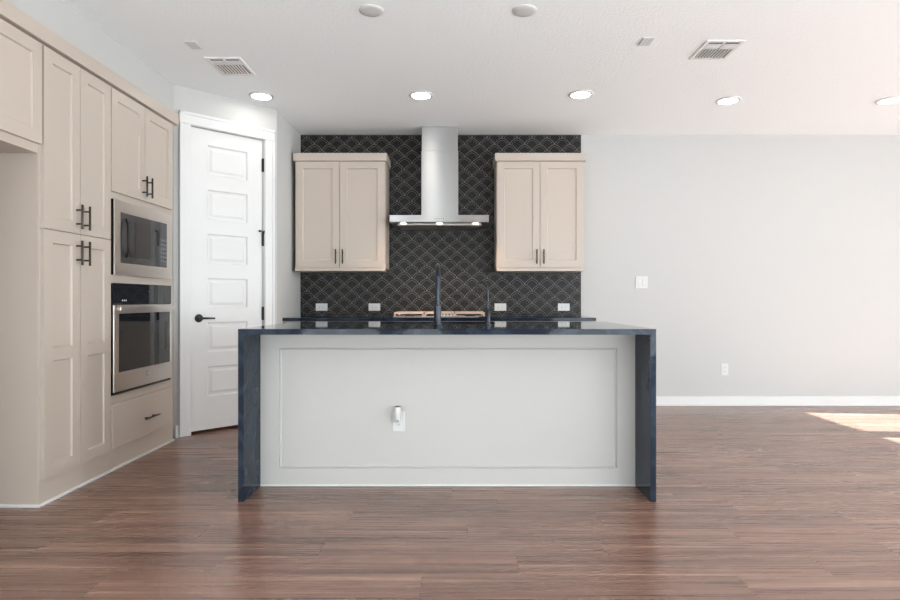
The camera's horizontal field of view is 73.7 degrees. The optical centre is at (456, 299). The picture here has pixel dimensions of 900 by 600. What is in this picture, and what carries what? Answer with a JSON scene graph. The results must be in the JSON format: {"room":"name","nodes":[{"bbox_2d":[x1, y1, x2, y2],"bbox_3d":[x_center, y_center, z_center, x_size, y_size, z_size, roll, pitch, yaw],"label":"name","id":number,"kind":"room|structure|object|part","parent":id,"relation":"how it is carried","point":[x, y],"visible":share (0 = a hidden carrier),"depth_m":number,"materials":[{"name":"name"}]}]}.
{"room":"kitchen","nodes":[
{"label":"kitchen","id":0,"kind":"room"},
{"bbox_2d":[7,0,172,110],"bbox_3d":[-2.530,-1.544,3.405,0.660,0.256,2.510,0,0,0],"label":"wall","id":1,"kind":"structure","parent":0,"point":[58,16],"depth_m":3.67,"materials":[{"name":"grey paint"}]},
{"bbox_2d":[173,85,300,437],"bbox_3d":[-2.297,-0.300,5.442,1.426,2.743,1.575,0,0,0],"label":"wall","id":2,"kind":"structure","parent":0,"point":[287,139],"depth_m":5.26,"materials":[{"name":"grey paint"}]},
{"bbox_2d":[175,425,178,437],"bbox_3d":[-2.177,1.024,4.663,0.028,0.095,0.020,0,0,-45],"label":"baseboard","id":3,"kind":"structure","parent":2,"relation":"attached to","point":[176,426],"depth_m":4.66,"materials":[{"name":"white paint"}]},
{"bbox_2d":[179,110,274,437],"bbox_3d":[-1.913,-0.204,4.991,0.804,2.550,0.150,0,0,-45],"label":"door","id":4,"kind":"structure","parent":2,"relation":"in","point":[227,168],"depth_m":4.92,"materials":[{"name":"white paint"}]},
{"bbox_3d":[-2.021,0.146,4.815,0.054,0.066,0.146,0,0,45],"label":"lever handle","id":5,"kind":"part","parent":4,"relation":"part of","materials":[{"name":"black metal"}]},
{"bbox_2d":[0,406,899,599],"bbox_3d":[2.820,1.131,2.340,11.660,0.120,7.780,0,0,0],"label":"floor","id":6,"kind":"structure","parent":0,"point":[752,502],"depth_m":2.76,"materials":[{"name":"brown wood"}]},
{"bbox_2d":[0,44,110,507],"bbox_3d":[-2.460,-0.131,3.401,0.719,2.404,0.622,0,0,0],"label":"pantry cabinet","id":7,"kind":"object","parent":6,"relation":"on","point":[55,201],"visible":1,"depth_m":3.22,"materials":[{"name":"beige paint"}]},
{"bbox_3d":[-2.485,1.063,3.401,0.670,0.016,0.622,0,0,0],"label":"shoe moulding","id":8,"kind":"part","parent":7,"relation":"part of","materials":[{"name":"white paint"}]},
{"bbox_3d":[-2.150,-0.848,3.259,0.019,0.947,0.296,0,0,0],"label":"door","id":9,"kind":"part","parent":7,"relation":"part of","materials":[{"name":"beige paint"}]},
{"bbox_3d":[-2.150,0.283,3.259,0.019,1.305,0.296,0,0,0],"label":"door","id":10,"kind":"part","parent":7,"relation":"part of","materials":[{"name":"beige paint"}]},
{"bbox_3d":[-2.120,-0.467,3.375,0.039,0.138,0.012,0,0,0],"label":"bar pull","id":11,"kind":"part","parent":7,"relation":"part of","materials":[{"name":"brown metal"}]},
{"bbox_3d":[-2.120,-0.265,3.375,0.039,0.138,0.012,0,0,0],"label":"bar pull","id":12,"kind":"part","parent":7,"relation":"part of","materials":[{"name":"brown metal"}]},
{"bbox_3d":[-2.120,-0.467,3.445,0.039,0.138,0.012,0,0,0],"label":"bar pull","id":13,"kind":"part","parent":7,"relation":"part of","materials":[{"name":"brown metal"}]},
{"bbox_3d":[-2.120,-0.265,3.445,0.039,0.138,0.012,0,0,0],"label":"bar pull","id":14,"kind":"part","parent":7,"relation":"part of","materials":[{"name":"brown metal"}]},
{"bbox_3d":[-2.150,-0.848,3.561,0.019,0.947,0.298,0,0,0],"label":"door","id":15,"kind":"part","parent":7,"relation":"part of","materials":[{"name":"beige paint"}]},
{"bbox_3d":[-2.150,0.283,3.561,0.019,1.305,0.298,0,0,0],"label":"door","id":16,"kind":"part","parent":7,"relation":"part of","materials":[{"name":"beige paint"}]},
{"bbox_2d":[108,87,174,472],"bbox_3d":[-2.460,-0.131,4.146,0.719,2.404,0.865,0,0,0],"label":"tall cabinet","id":17,"kind":"object","parent":6,"relation":"on","point":[141,140],"visible":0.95,"depth_m":4.08,"materials":[{"name":"beige paint"}]},
{"bbox_3d":[-2.150,-1.000,3.916,0.019,0.642,0.395,0,0,0],"label":"door","id":18,"kind":"part","parent":17,"relation":"part of","materials":[{"name":"beige paint"}]},
{"bbox_2d":[111,199,171,278],"bbox_3d":[-2.328,-0.394,4.106,0.464,0.474,0.757,0,0,0],"label":"microwave","id":19,"kind":"object","parent":17,"relation":"in","point":[141,237],"visible":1,"depth_m":4.02,"materials":[{"name":"silver metal"}]},
{"bbox_3d":[-2.116,-0.397,3.854,0.049,0.256,0.017,0,0,43],"label":"handle","id":20,"kind":"part","parent":19,"relation":"part of","materials":[{"name":"black metal"}]},
{"bbox_3d":[-2.132,-0.397,4.045,0.004,0.317,0.489,0,0,0],"label":"door","id":21,"kind":"part","parent":19,"relation":"part of","materials":[{"name":"black glass"}]},
{"bbox_3d":[-2.132,-0.397,4.349,0.004,0.317,0.114,0,0,0],"label":"control panel","id":22,"kind":"part","parent":19,"relation":"part of","materials":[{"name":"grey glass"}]},
{"bbox_3d":[-2.155,1.063,4.146,0.010,0.016,0.865,0,0,0],"label":"shoe moulding","id":23,"kind":"part","parent":17,"relation":"part of","materials":[{"name":"white paint"}]},
{"bbox_3d":[-2.148,0.791,4.115,0.021,0.285,0.798,0,0,0],"label":"drawer","id":24,"kind":"part","parent":17,"relation":"part of","materials":[{"name":"beige paint"}]},
{"bbox_2d":[111,283,174,395],"bbox_3d":[-2.402,0.244,4.106,0.616,0.702,0.757,0,0,0],"label":"wall oven","id":25,"kind":"object","parent":17,"relation":"in","point":[141,314],"visible":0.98,"depth_m":4.03,"materials":[{"name":"silver metal"}]},
{"bbox_3d":[-2.138,-0.041,4.106,0.004,0.133,0.757,0,0,0],"label":"control panel","id":26,"kind":"part","parent":25,"relation":"part of","materials":[{"name":"black glass"}]},
{"bbox_3d":[-2.136,0.272,4.119,0.008,0.371,0.674,0,0,0],"label":"door glass","id":27,"kind":"part","parent":25,"relation":"part of","materials":[{"name":"black glass"}]},
{"bbox_3d":[-2.112,0.056,4.102,0.037,0.030,0.728,0,0,0],"label":"handle","id":28,"kind":"part","parent":25,"relation":"part of","materials":[{"name":"silver metal"}]},
{"bbox_3d":[-2.120,-0.772,4.082,0.039,0.138,0.012,0,0,0],"label":"bar pull","id":29,"kind":"part","parent":17,"relation":"part of","materials":[{"name":"black metal"}]},
{"bbox_3d":[-2.120,-0.772,4.152,0.039,0.138,0.012,0,0,0],"label":"bar pull","id":30,"kind":"part","parent":17,"relation":"part of","materials":[{"name":"black metal"}]},
{"bbox_3d":[-2.120,0.808,4.162,0.039,0.012,0.190,0,0,0],"label":"bar pull","id":31,"kind":"part","parent":17,"relation":"part of","materials":[{"name":"black metal"}]},
{"bbox_3d":[-2.150,-1.000,4.318,0.019,0.642,0.398,0,0,0],"label":"door","id":32,"kind":"part","parent":17,"relation":"part of","materials":[{"name":"beige paint"}]},
{"bbox_2d":[284,321,384,322],"bbox_3d":[-1.119,0.631,5.753,0.918,0.879,0.654,0,0,0],"label":"base cabinet","id":33,"kind":"object","parent":6,"relation":"on","point":[284,321],"visible":0.03,"depth_m":5.47,"materials":[{"name":"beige paint"}]},
{"bbox_3d":[-1.347,0.576,5.474,0.452,0.760,0.019,0,0,0],"label":"door","id":34,"kind":"part","parent":33,"relation":"part of","materials":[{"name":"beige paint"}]},
{"bbox_3d":[-0.891,0.576,5.474,0.452,0.760,0.019,0,0,0],"label":"door","id":35,"kind":"part","parent":33,"relation":"part of","materials":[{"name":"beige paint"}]},
{"bbox_2d":[283,316,595,320],"bbox_3d":[-0.160,0.176,5.755,2.844,0.030,0.629,0,0,0],"label":"countertop","id":36,"kind":"structure","parent":33,"relation":"on","point":[296,318],"depth_m":5.44,"materials":[{"name":"stone"}]},
{"bbox_2d":[393,311,484,317],"bbox_3d":[-0.161,0.136,5.702,0.850,0.049,0.500,0,0,0],"label":"gas cooktop","id":37,"kind":"object","parent":36,"relation":"in","point":[409,314],"visible":0.87,"depth_m":5.47,"materials":[{"name":"silver metal"}]},
{"bbox_2d":[385,321,493,321],"bbox_3d":[-0.160,0.631,5.753,0.990,0.879,0.654,0,0,0],"label":"base cabinet","id":38,"kind":"object","parent":6,"relation":"on","point":[385,321],"visible":0.02,"depth_m":5.47,"materials":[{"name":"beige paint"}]},
{"bbox_2d":[238,322,655,501],"bbox_3d":[-0.052,0.612,3.736,2.217,0.916,1.109,0,0,0],"label":"countertop","id":39,"kind":"structure","parent":6,"relation":"on","point":[248,338],"depth_m":3.24,"materials":[{"name":"stone"}]},
{"bbox_2d":[433,263,441,324],"bbox_3d":[-0.119,-0.039,3.740,0.054,0.384,0.214,0,0,0],"label":"kitchen faucet","id":40,"kind":"object","parent":39,"relation":"on","point":[437,307],"visible":0.99,"depth_m":3.65,"materials":[{"name":"black metal"}]},
{"bbox_3d":[-0.119,-0.106,3.745,0.029,0.249,0.199,0,0,0],"label":"spout","id":41,"kind":"part","parent":40,"relation":"part of","materials":[{"name":"black metal"}]},
{"bbox_2d":[475,281,491,324],"bbox_3d":[0.160,0.018,3.660,0.102,0.270,0.046,0,0,0],"label":"filter faucet","id":42,"kind":"object","parent":39,"relation":"on","point":[487,313],"visible":1,"depth_m":3.65,"materials":[{"name":"black metal"}]},
{"bbox_3d":[0.152,-0.024,3.660,0.084,0.185,0.013,0,0,0],"label":"spout","id":43,"kind":"part","parent":42,"relation":"part of","materials":[{"name":"black metal"}]},
{"bbox_2d":[260,335,635,485],"bbox_3d":[-0.052,0.628,3.876,2.155,0.886,0.867,0,0,0],"label":"base cabinet","id":44,"kind":"object","parent":6,"relation":"on","point":[480,410],"visible":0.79,"depth_m":3.46,"materials":[{"name":"grey paint"}]},
{"bbox_2d":[392,411,404,430],"bbox_3d":[-0.336,0.699,3.457,0.072,0.116,0.008,0,0,0],"label":"wall outlet","id":45,"kind":"object","parent":44,"relation":"attached to","point":[400,426],"visible":0.78,"depth_m":3.46,"materials":[{"name":"grey plastic"}]},
{"bbox_2d":[394,406,400,422],"bbox_3d":[-0.338,0.654,3.425,0.041,0.098,0.056,0,0,0],"label":"plug","id":46,"kind":"object","parent":45,"relation":"attached to","point":[397,409],"visible":1,"depth_m":3.40,"materials":[{"name":"grey plastic"}]},
{"bbox_2d":[396,416,401,426],"bbox_3d":[-0.336,0.699,3.455,0.034,0.068,0.003,0,0,0],"label":"receptacle","id":47,"kind":"object","parent":45,"relation":"attached to","point":[397,424],"depth_m":3.45,"materials":[{"name":"grey plastic"}]},
{"bbox_3d":[-0.052,1.065,3.446,2.155,0.011,0.008,0,0,0],"label":"shoe moulding","id":48,"kind":"part","parent":44,"relation":"part of","materials":[{"name":"white paint"}]},
{"bbox_2d":[494,321,592,321],"bbox_3d":[0.792,0.631,5.753,0.905,0.879,0.654,0,0,0],"label":"base cabinet","id":49,"kind":"object","parent":6,"relation":"on","point":[494,321],"visible":0.02,"depth_m":5.47,"materials":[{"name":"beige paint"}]},
{"bbox_3d":[0.568,0.576,5.474,0.446,0.760,0.019,0,0,0],"label":"door","id":50,"kind":"part","parent":49,"relation":"part of","materials":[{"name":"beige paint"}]},
{"bbox_3d":[1.017,0.576,5.474,0.446,0.760,0.019,0,0,0],"label":"door","id":51,"kind":"part","parent":49,"relation":"part of","materials":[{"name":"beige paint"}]},
{"bbox_2d":[63,0,899,134],"bbox_3d":[2.820,-1.732,2.340,11.660,0.120,7.780,0,0,0],"label":"ceiling","id":52,"kind":"structure","parent":0,"point":[802,67],"depth_m":4.19,"materials":[{"name":"white paint"}]},
{"bbox_2d":[184,41,202,48],"bbox_3d":[-1.725,-1.667,3.927,0.072,0.008,0.118,0,0,0],"label":"blank plate","id":53,"kind":"object","parent":52,"relation":"attached to","point":[192,44],"visible":1,"depth_m":3.92,"materials":[{"name":"grey plastic"}]},
{"bbox_2d":[204,57,255,75],"bbox_3d":[-1.616,-1.667,4.290,0.252,0.009,0.330,0,0,0],"label":"ceiling vent","id":54,"kind":"object","parent":52,"relation":"in","point":[226,66],"visible":1,"depth_m":4.28,"materials":[{"name":"white metal"}]},
{"bbox_2d":[248,92,273,100],"bbox_3d":[-1.602,-1.666,4.910,0.200,0.011,0.200,0,0,0],"label":"recessed light","id":55,"kind":"object","parent":52,"relation":"in","point":[263,96],"visible":1,"depth_m":4.90,"materials":[{"name":"white plastic"}]},
{"bbox_2d":[359,4,383,16],"bbox_3d":[-0.494,-1.665,3.462,0.142,0.013,0.142,0,0,0],"label":"round cover","id":56,"kind":"object","parent":52,"relation":"attached to","point":[370,10],"visible":1,"depth_m":3.44,"materials":[{"name":"grey plastic"}]},
{"bbox_2d":[409,91,432,99],"bbox_3d":[-0.293,-1.666,4.890,0.200,0.011,0.200,0,0,0],"label":"recessed light","id":57,"kind":"object","parent":52,"relation":"in","point":[419,95],"visible":1,"depth_m":4.88,"materials":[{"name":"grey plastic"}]},
{"bbox_2d":[512,4,536,16],"bbox_3d":[0.390,-1.665,3.462,0.142,0.013,0.142,0,0,0],"label":"round cover","id":58,"kind":"object","parent":52,"relation":"attached to","point":[525,10],"visible":1,"depth_m":3.44,"materials":[{"name":"grey plastic"}]},
{"bbox_2d":[568,90,592,98],"bbox_3d":[1.004,-1.666,4.870,0.200,0.011,0.200,0,0,0],"label":"recessed light","id":59,"kind":"object","parent":52,"relation":"in","point":[578,94],"visible":1,"depth_m":4.86,"materials":[{"name":"white plastic"}]},
{"bbox_2d":[638,37,654,45],"bbox_3d":[1.222,-1.667,3.872,0.072,0.008,0.118,0,0,0],"label":"blank plate","id":60,"kind":"object","parent":52,"relation":"attached to","point":[646,41],"visible":1,"depth_m":3.86,"materials":[{"name":"grey plastic"}]},
{"bbox_2d":[689,40,745,59],"bbox_3d":[1.732,-1.667,4.007,0.250,0.009,0.306,0,0,0],"label":"ceiling vent","id":61,"kind":"object","parent":52,"relation":"in","point":[711,49],"visible":1,"depth_m":4.00,"materials":[{"name":"white metal"}]},
{"bbox_2d":[715,96,740,104],"bbox_3d":[2.268,-1.666,5.020,0.200,0.011,0.200,0,0,0],"label":"recessed light","id":62,"kind":"object","parent":52,"relation":"in","point":[728,100],"visible":1,"depth_m":5.00,"materials":[{"name":"white plastic"}]},
{"bbox_2d":[875,96,899,104],"bbox_3d":[3.615,-1.666,5.020,0.200,0.011,0.200,0,0,0],"label":"recessed light","id":63,"kind":"object","parent":52,"relation":"in","point":[894,99],"visible":1,"depth_m":5.00,"materials":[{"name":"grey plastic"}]},
{"bbox_2d":[581,135,899,395],"bbox_3d":[3.533,-0.300,6.155,10.234,2.743,0.150,0,0,0],"label":"wall","id":64,"kind":"structure","parent":0,"point":[774,259],"depth_m":6.08,"materials":[{"name":"grey paint"}]},
{"bbox_2d":[293,153,390,272],"bbox_3d":[-1.115,-0.838,5.873,0.892,1.123,0.387,0,0,0],"label":"upper cabinet","id":65,"kind":"object","parent":64,"relation":"attached to","point":[342,199],"visible":1,"depth_m":5.73,"materials":[{"name":"beige paint"}]},
{"bbox_3d":[-1.329,-0.817,5.729,0.416,1.007,0.019,0,0,0],"label":"door","id":66,"kind":"part","parent":65,"relation":"part of","materials":[{"name":"beige paint"}]},
{"bbox_3d":[-1.115,-0.291,5.894,0.860,0.031,0.346,0,0,0],"label":"light rail","id":67,"kind":"part","parent":65,"relation":"part of","materials":[{"name":"beige paint"}]},
{"bbox_3d":[-1.115,-1.362,5.886,0.892,0.074,0.362,0,0,0],"label":"crown","id":68,"kind":"part","parent":65,"relation":"part of","materials":[{"name":"beige paint"}]},
{"bbox_3d":[-0.905,-0.817,5.729,0.424,1.007,0.019,0,0,0],"label":"door","id":69,"kind":"part","parent":65,"relation":"part of","materials":[{"name":"beige paint"}]},
{"bbox_2d":[389,126,488,229],"bbox_3d":[-0.166,-1.187,5.824,0.924,0.968,0.491,0,0,0],"label":"range hood","id":70,"kind":"object","parent":64,"relation":"attached to","point":[439,153],"visible":1,"depth_m":5.77,"materials":[{"name":"silver metal"}]},
{"bbox_2d":[398,223,480,229],"bbox_3d":[-0.166,-0.715,5.852,0.790,0.023,0.374,0,0,0],"label":"range hood underside","id":71,"kind":"object","parent":70,"relation":"on","point":[403,226],"depth_m":5.74,"materials":[{"name":"silver metal"}]},
{"bbox_2d":[301,135,580,315],"bbox_3d":[-0.164,-0.755,6.075,2.837,1.831,0.010,0,0,0],"label":"tile backsplash","id":72,"kind":"structure","parent":64,"relation":"attached to","point":[465,258],"depth_m":6.07,"materials":[{"name":"black tile"}]},
{"bbox_2d":[316,303,326,310],"bbox_3d":[-1.369,0.072,6.065,0.118,0.074,0.008,0,0,0],"label":"wall outlet","id":73,"kind":"object","parent":72,"relation":"attached to","point":[319,306],"visible":1,"depth_m":6.06,"materials":[{"name":"grey plastic"}]},
{"bbox_2d":[369,303,379,310],"bbox_3d":[-0.835,0.072,6.065,0.118,0.074,0.008,0,0,0],"label":"wall outlet","id":74,"kind":"object","parent":72,"relation":"attached to","point":[372,306],"visible":1,"depth_m":6.06,"materials":[{"name":"grey plastic"}]},
{"bbox_2d":[495,303,505,310],"bbox_3d":[0.439,0.072,6.065,0.118,0.074,0.008,0,0,0],"label":"wall outlet","id":75,"kind":"object","parent":72,"relation":"attached to","point":[498,306],"visible":1,"depth_m":6.06,"materials":[{"name":"grey plastic"}]},
{"bbox_2d":[558,303,569,310],"bbox_3d":[1.079,0.072,6.065,0.118,0.074,0.008,0,0,0],"label":"wall outlet","id":76,"kind":"object","parent":72,"relation":"attached to","point":[561,306],"visible":1,"depth_m":6.06,"materials":[{"name":"grey plastic"}]},
{"bbox_2d":[493,153,585,272],"bbox_3d":[0.795,-0.838,5.873,0.867,1.123,0.387,0,0,0],"label":"upper cabinet","id":77,"kind":"object","parent":64,"relation":"attached to","point":[539,197],"visible":1,"depth_m":5.73,"materials":[{"name":"beige paint"}]},
{"bbox_3d":[0.588,-0.817,5.729,0.403,1.007,0.019,0,0,0],"label":"door","id":78,"kind":"part","parent":77,"relation":"part of","materials":[{"name":"beige paint"}]},
{"bbox_3d":[0.758,-0.413,5.699,0.012,0.138,0.039,0,0,0],"label":"bar pull","id":79,"kind":"part","parent":77,"relation":"part of","materials":[{"name":"brown metal"}]},
{"bbox_3d":[0.795,-0.291,5.894,0.835,0.031,0.346,0,0,0],"label":"light rail","id":80,"kind":"part","parent":77,"relation":"part of","materials":[{"name":"beige paint"}]},
{"bbox_3d":[0.795,-1.362,5.886,0.867,0.074,0.362,0,0,0],"label":"crown","id":81,"kind":"part","parent":77,"relation":"part of","materials":[{"name":"beige paint"}]},
{"bbox_3d":[0.825,-0.413,5.699,0.012,0.138,0.039,0,0,0],"label":"bar pull","id":82,"kind":"part","parent":77,"relation":"part of","materials":[{"name":"brown metal"}]},
{"bbox_3d":[1.000,-0.817,5.729,0.411,1.007,0.019,0,0,0],"label":"door","id":83,"kind":"part","parent":77,"relation":"part of","materials":[{"name":"beige paint"}]},
{"bbox_2d":[636,276,647,287],"bbox_3d":[1.870,-0.179,6.075,0.120,0.120,0.009,0,0,0],"label":"light switch","id":84,"kind":"object","parent":64,"relation":"attached to","point":[641,281],"visible":1,"depth_m":6.07,"materials":[{"name":"white plastic"}]},
{"bbox_2d":[721,364,727,374],"bbox_3d":[2.711,0.704,6.075,0.073,0.118,0.008,0,0,0],"label":"wall outlet","id":85,"kind":"object","parent":64,"relation":"attached to","point":[724,367],"visible":1,"depth_m":6.07,"materials":[{"name":"white plastic"}]},
{"bbox_2d":[656,396,899,405],"bbox_3d":[4.900,1.024,6.070,7.200,0.095,0.020,0,0,0],"label":"baseboard","id":86,"kind":"structure","parent":64,"relation":"attached to","point":[660,400],"depth_m":6.07,"materials":[{"name":"white paint"}]},
{"bbox_3d":[-2.935,-0.300,1.630,0.150,2.743,6.060,0,0,0],"label":"wall","id":87,"kind":"structure","parent":0,"visible":0},
{"bbox_2d":[0,18,41,152],"bbox_3d":[-2.480,-1.045,2.634,0.680,0.576,0.924,0,0,0],"label":"upper cabinet","id":88,"kind":"object","parent":87,"relation":"attached to","point":[20,54],"visible":1,"depth_m":2.96,"materials":[{"name":"beige paint"}]},
{"bbox_2d":[0,0,178,124],"bbox_3d":[-2.442,-1.374,3.377,0.636,0.082,2.415,0,0,0],"label":"crown molding","id":89,"kind":"structure","parent":88,"relation":"attached to","point":[9,13],"depth_m":3.38,"materials":[{"name":"beige paint"}]}
]}

